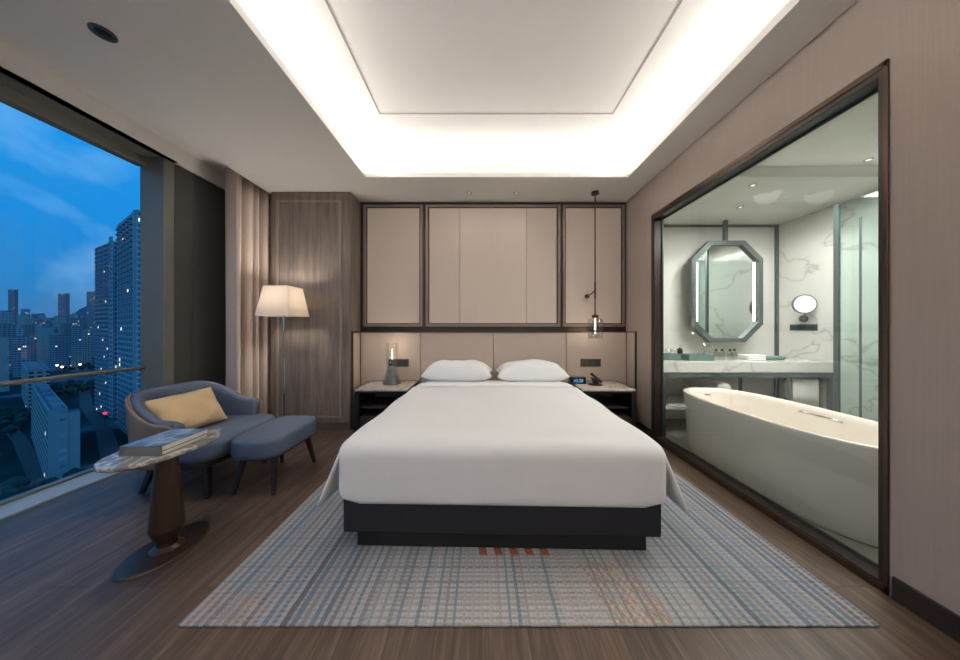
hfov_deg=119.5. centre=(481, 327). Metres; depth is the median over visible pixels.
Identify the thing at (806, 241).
wall
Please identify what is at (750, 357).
folded towel
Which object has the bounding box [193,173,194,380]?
trim
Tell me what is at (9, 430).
tree
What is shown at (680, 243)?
wall
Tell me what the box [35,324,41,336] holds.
apartment building
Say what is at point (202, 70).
ceiling
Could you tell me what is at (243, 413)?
armchair
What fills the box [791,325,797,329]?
socket
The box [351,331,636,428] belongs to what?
headboard
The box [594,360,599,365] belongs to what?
switch
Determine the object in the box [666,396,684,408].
shelf
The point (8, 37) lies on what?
ceiling
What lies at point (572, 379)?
alarm clock
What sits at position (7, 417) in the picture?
tree
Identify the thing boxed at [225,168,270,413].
curtain
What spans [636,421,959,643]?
baseboard
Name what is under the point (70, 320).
apartment building
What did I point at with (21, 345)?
apartment building
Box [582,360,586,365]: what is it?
switch
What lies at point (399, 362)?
switch plate
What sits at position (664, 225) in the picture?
trim
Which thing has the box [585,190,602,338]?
pendant lamp
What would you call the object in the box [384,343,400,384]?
table lamp
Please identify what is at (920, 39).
wall
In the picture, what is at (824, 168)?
ceiling
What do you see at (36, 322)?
apartment building
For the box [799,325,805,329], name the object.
socket
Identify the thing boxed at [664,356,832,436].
bathroom vanity
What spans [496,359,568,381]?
pillow
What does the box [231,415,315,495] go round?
ottoman
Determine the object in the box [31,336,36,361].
apartment building
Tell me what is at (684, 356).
box
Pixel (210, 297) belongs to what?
wall
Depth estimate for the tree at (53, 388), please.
250.39 m
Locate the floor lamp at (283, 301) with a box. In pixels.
[255,285,309,416]
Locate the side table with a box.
[93,428,221,581]
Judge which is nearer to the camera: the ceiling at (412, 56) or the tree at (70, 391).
the ceiling at (412, 56)
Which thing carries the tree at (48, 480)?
on the ground
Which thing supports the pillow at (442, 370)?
on the bed
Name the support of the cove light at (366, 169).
attached to the ceiling at (202, 70)
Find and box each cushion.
[145,387,227,428]
[179,414,274,463]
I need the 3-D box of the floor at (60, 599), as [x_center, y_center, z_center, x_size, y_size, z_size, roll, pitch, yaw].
[-0.775,1.300,0.560,5.350,0.100,6.520,0,0,0]
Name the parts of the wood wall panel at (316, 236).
moulding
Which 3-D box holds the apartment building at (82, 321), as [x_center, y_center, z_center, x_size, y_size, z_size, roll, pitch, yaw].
[-1075.573,17.509,755.850,13.090,87.482,11.699,0,0,0]
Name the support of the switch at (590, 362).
attached to the switch plate at (583, 362)
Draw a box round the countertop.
[664,356,832,372]
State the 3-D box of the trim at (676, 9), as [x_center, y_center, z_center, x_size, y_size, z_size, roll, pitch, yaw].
[0.127,-1.899,1.070,2.078,0.005,2.840,0,0,0]
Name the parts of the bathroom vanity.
panel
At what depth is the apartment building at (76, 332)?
396.96 m
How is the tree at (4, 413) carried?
on the ground
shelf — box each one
[361,397,399,407]
[591,397,628,407]
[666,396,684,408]
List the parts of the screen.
edge post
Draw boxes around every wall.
[174,163,225,385]
[626,0,959,615]
[664,227,773,418]
[779,190,877,421]
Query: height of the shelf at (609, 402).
0.020 m
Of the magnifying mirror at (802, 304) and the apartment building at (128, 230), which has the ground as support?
the apartment building at (128, 230)
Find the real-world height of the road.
0.001 m
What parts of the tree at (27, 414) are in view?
crown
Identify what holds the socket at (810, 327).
attached to the wall socket plate
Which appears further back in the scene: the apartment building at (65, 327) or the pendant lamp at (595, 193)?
the apartment building at (65, 327)
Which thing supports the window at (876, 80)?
in the wall at (920, 39)
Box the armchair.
[124,381,274,498]
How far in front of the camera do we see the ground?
163.35 m
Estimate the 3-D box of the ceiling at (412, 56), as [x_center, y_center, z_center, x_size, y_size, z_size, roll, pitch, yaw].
[0.164,-1.925,1.090,3.429,0.050,4.520,0,0,0]
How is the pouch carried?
on the bathroom vanity
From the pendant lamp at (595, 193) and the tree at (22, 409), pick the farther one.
the tree at (22, 409)
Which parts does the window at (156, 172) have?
sill, guard rail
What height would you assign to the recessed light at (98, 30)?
0.010 m
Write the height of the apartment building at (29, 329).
68.713 m
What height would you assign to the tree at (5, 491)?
9.098 m
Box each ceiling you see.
[0,0,856,201]
[0,23,228,174]
[237,0,789,166]
[664,93,877,224]
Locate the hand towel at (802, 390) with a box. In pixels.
[790,378,818,406]
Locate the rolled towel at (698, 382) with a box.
[693,378,730,388]
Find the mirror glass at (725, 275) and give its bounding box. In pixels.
[696,246,755,337]
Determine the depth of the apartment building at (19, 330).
452.90 m
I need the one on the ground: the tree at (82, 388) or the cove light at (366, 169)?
the tree at (82, 388)
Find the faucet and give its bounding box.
[703,343,713,353]
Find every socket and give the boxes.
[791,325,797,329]
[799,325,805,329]
[808,325,814,329]
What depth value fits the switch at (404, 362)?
3.64 m
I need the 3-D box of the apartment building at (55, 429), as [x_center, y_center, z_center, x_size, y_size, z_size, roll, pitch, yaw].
[-206.991,45.576,134.660,103.400,31.347,7.001,0,0,30]
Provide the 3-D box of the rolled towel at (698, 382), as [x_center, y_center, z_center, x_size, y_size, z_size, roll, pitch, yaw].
[2.820,0.711,3.450,0.166,0.144,0.400,0,0,0]
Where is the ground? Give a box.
[0,360,128,482]
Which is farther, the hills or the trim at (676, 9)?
the hills
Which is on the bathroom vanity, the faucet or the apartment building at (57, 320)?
the faucet
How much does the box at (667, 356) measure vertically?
0.070 m
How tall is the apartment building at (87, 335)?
58.494 m
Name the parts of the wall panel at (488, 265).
fabric panel, fabric panel, fabric panel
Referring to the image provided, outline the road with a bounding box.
[6,367,119,485]
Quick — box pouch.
[766,356,784,359]
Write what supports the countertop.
on the bathroom vanity
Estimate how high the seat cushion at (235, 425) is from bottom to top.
0.150 m
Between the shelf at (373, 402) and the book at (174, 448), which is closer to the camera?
the book at (174, 448)
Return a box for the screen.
[833,205,861,417]
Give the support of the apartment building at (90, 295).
on the ground
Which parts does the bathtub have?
grab handle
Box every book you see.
[119,433,207,455]
[120,429,206,451]
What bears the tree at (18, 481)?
on the ground
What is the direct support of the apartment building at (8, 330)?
on the ground
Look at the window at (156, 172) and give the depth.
2.74 m
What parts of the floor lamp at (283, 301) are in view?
lamp shade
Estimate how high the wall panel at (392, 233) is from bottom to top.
1.606 m
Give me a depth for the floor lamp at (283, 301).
2.99 m
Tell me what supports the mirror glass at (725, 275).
attached to the vanity mirror at (725, 276)
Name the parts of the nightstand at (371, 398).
panel, drawer, panel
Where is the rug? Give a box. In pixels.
[178,470,879,626]
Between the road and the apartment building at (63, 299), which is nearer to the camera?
the road
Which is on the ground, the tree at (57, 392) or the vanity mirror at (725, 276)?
the tree at (57, 392)
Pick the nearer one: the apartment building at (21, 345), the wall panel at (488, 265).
the wall panel at (488, 265)
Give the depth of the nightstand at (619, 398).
3.25 m
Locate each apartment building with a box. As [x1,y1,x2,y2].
[0,311,11,322]
[0,322,15,369]
[0,337,8,391]
[8,290,17,326]
[12,334,30,376]
[16,326,24,335]
[18,314,28,325]
[21,309,29,321]
[22,323,33,335]
[22,362,49,409]
[31,314,37,318]
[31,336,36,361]
[31,382,79,478]
[33,319,45,336]
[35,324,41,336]
[37,327,53,367]
[49,334,68,370]
[54,317,65,334]
[58,294,69,320]
[61,321,74,360]
[68,318,78,325]
[70,324,82,370]
[79,318,86,330]
[83,329,92,364]
[87,292,94,359]
[94,236,116,417]
[115,209,139,434]
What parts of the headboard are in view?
upholstered panel, upholstered panel, upholstered panel, upholstered panel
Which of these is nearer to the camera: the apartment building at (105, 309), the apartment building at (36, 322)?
the apartment building at (105, 309)
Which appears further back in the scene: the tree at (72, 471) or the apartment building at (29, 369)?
the apartment building at (29, 369)
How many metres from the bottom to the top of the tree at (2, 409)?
7.579 m
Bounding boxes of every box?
[664,353,680,359]
[679,353,714,360]
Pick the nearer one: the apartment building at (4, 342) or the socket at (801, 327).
the socket at (801, 327)
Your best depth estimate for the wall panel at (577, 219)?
3.69 m
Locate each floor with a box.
[0,427,959,659]
[666,419,877,562]
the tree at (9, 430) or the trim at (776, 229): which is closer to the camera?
the trim at (776, 229)
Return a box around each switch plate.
[388,359,408,366]
[580,359,600,366]
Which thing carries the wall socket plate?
attached to the wall at (806, 241)
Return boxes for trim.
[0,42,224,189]
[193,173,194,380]
[325,0,682,113]
[361,202,625,330]
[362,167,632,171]
[664,225,775,226]
[774,224,778,355]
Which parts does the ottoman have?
leg, seat, leg, frame, leg, leg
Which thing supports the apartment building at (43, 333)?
on the ground
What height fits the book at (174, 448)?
0.022 m
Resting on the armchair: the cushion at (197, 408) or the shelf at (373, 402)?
the cushion at (197, 408)
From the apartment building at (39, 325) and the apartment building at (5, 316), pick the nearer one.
the apartment building at (39, 325)
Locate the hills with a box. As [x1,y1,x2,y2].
[76,306,86,317]
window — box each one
[0,66,176,519]
[651,58,889,595]
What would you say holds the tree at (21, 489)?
on the ground
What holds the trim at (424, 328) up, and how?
attached to the wall
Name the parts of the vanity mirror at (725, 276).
ceiling post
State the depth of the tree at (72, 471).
106.66 m
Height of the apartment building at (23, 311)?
134.303 m
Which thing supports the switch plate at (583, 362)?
attached to the headboard
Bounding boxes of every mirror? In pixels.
[688,220,762,341]
[791,295,816,321]
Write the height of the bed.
0.572 m
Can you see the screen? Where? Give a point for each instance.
(837, 208)
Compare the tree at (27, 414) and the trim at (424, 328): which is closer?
the trim at (424, 328)
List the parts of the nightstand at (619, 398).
panel, drawer, panel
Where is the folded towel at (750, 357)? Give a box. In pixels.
[737,354,765,360]
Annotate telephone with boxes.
[587,373,602,385]
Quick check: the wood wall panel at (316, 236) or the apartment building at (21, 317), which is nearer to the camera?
the wood wall panel at (316, 236)
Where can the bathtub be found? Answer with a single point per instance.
(820, 465)
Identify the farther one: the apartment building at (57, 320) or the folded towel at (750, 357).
the apartment building at (57, 320)
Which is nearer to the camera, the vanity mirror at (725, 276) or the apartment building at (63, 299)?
the vanity mirror at (725, 276)
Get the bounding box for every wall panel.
[271,192,360,429]
[363,204,422,326]
[426,204,559,326]
[562,204,624,326]
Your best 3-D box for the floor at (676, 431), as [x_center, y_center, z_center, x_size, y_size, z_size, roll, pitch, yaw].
[3.065,1.300,2.065,2.130,0.100,3.730,0,0,0]
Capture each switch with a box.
[402,360,407,365]
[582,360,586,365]
[588,360,593,365]
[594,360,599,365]
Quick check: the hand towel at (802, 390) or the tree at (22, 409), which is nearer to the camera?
the hand towel at (802, 390)
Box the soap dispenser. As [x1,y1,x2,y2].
[677,345,682,353]
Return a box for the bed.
[344,380,660,549]
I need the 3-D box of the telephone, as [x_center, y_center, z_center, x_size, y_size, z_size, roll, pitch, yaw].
[1.375,0.621,3.400,0.180,0.146,0.144,0,0,12]
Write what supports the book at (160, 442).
on the book at (174, 448)
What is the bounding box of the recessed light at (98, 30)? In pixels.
[87,22,117,42]
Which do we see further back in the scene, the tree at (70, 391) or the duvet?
the tree at (70, 391)
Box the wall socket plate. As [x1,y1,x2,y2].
[790,324,817,330]
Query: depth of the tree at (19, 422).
165.70 m
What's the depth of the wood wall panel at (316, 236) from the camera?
3.42 m
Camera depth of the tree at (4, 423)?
165.52 m
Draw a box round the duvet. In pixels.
[317,381,688,512]
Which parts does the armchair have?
leg, seat, backrest, leg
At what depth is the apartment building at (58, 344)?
398.71 m
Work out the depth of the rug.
1.34 m
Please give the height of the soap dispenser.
0.174 m
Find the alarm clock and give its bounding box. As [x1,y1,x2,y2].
[569,376,585,383]
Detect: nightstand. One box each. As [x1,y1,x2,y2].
[354,381,418,432]
[568,381,635,426]
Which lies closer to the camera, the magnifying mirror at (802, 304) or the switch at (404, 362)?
the magnifying mirror at (802, 304)
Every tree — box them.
[0,407,12,413]
[0,411,12,416]
[0,415,13,420]
[0,420,11,427]
[0,476,30,487]
[0,486,17,499]
[2,426,18,435]
[12,417,28,430]
[14,407,28,412]
[14,411,30,426]
[17,484,38,493]
[39,477,58,484]
[51,386,58,390]
[53,390,62,395]
[62,468,82,477]
[63,388,75,397]
[77,385,86,393]
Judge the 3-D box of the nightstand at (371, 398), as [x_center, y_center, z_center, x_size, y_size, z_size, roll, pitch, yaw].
[-1.130,0.970,3.395,0.620,0.560,0.490,0,0,0]
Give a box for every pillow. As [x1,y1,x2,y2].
[421,360,491,381]
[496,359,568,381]
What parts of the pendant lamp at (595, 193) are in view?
rod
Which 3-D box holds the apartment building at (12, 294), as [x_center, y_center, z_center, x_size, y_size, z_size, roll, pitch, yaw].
[-1346.361,-23.661,804.080,22.000,169.821,6.000,0,0,6]
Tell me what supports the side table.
on the floor at (60, 599)
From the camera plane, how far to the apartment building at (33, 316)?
1400.16 m
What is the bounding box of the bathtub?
[683,387,877,547]

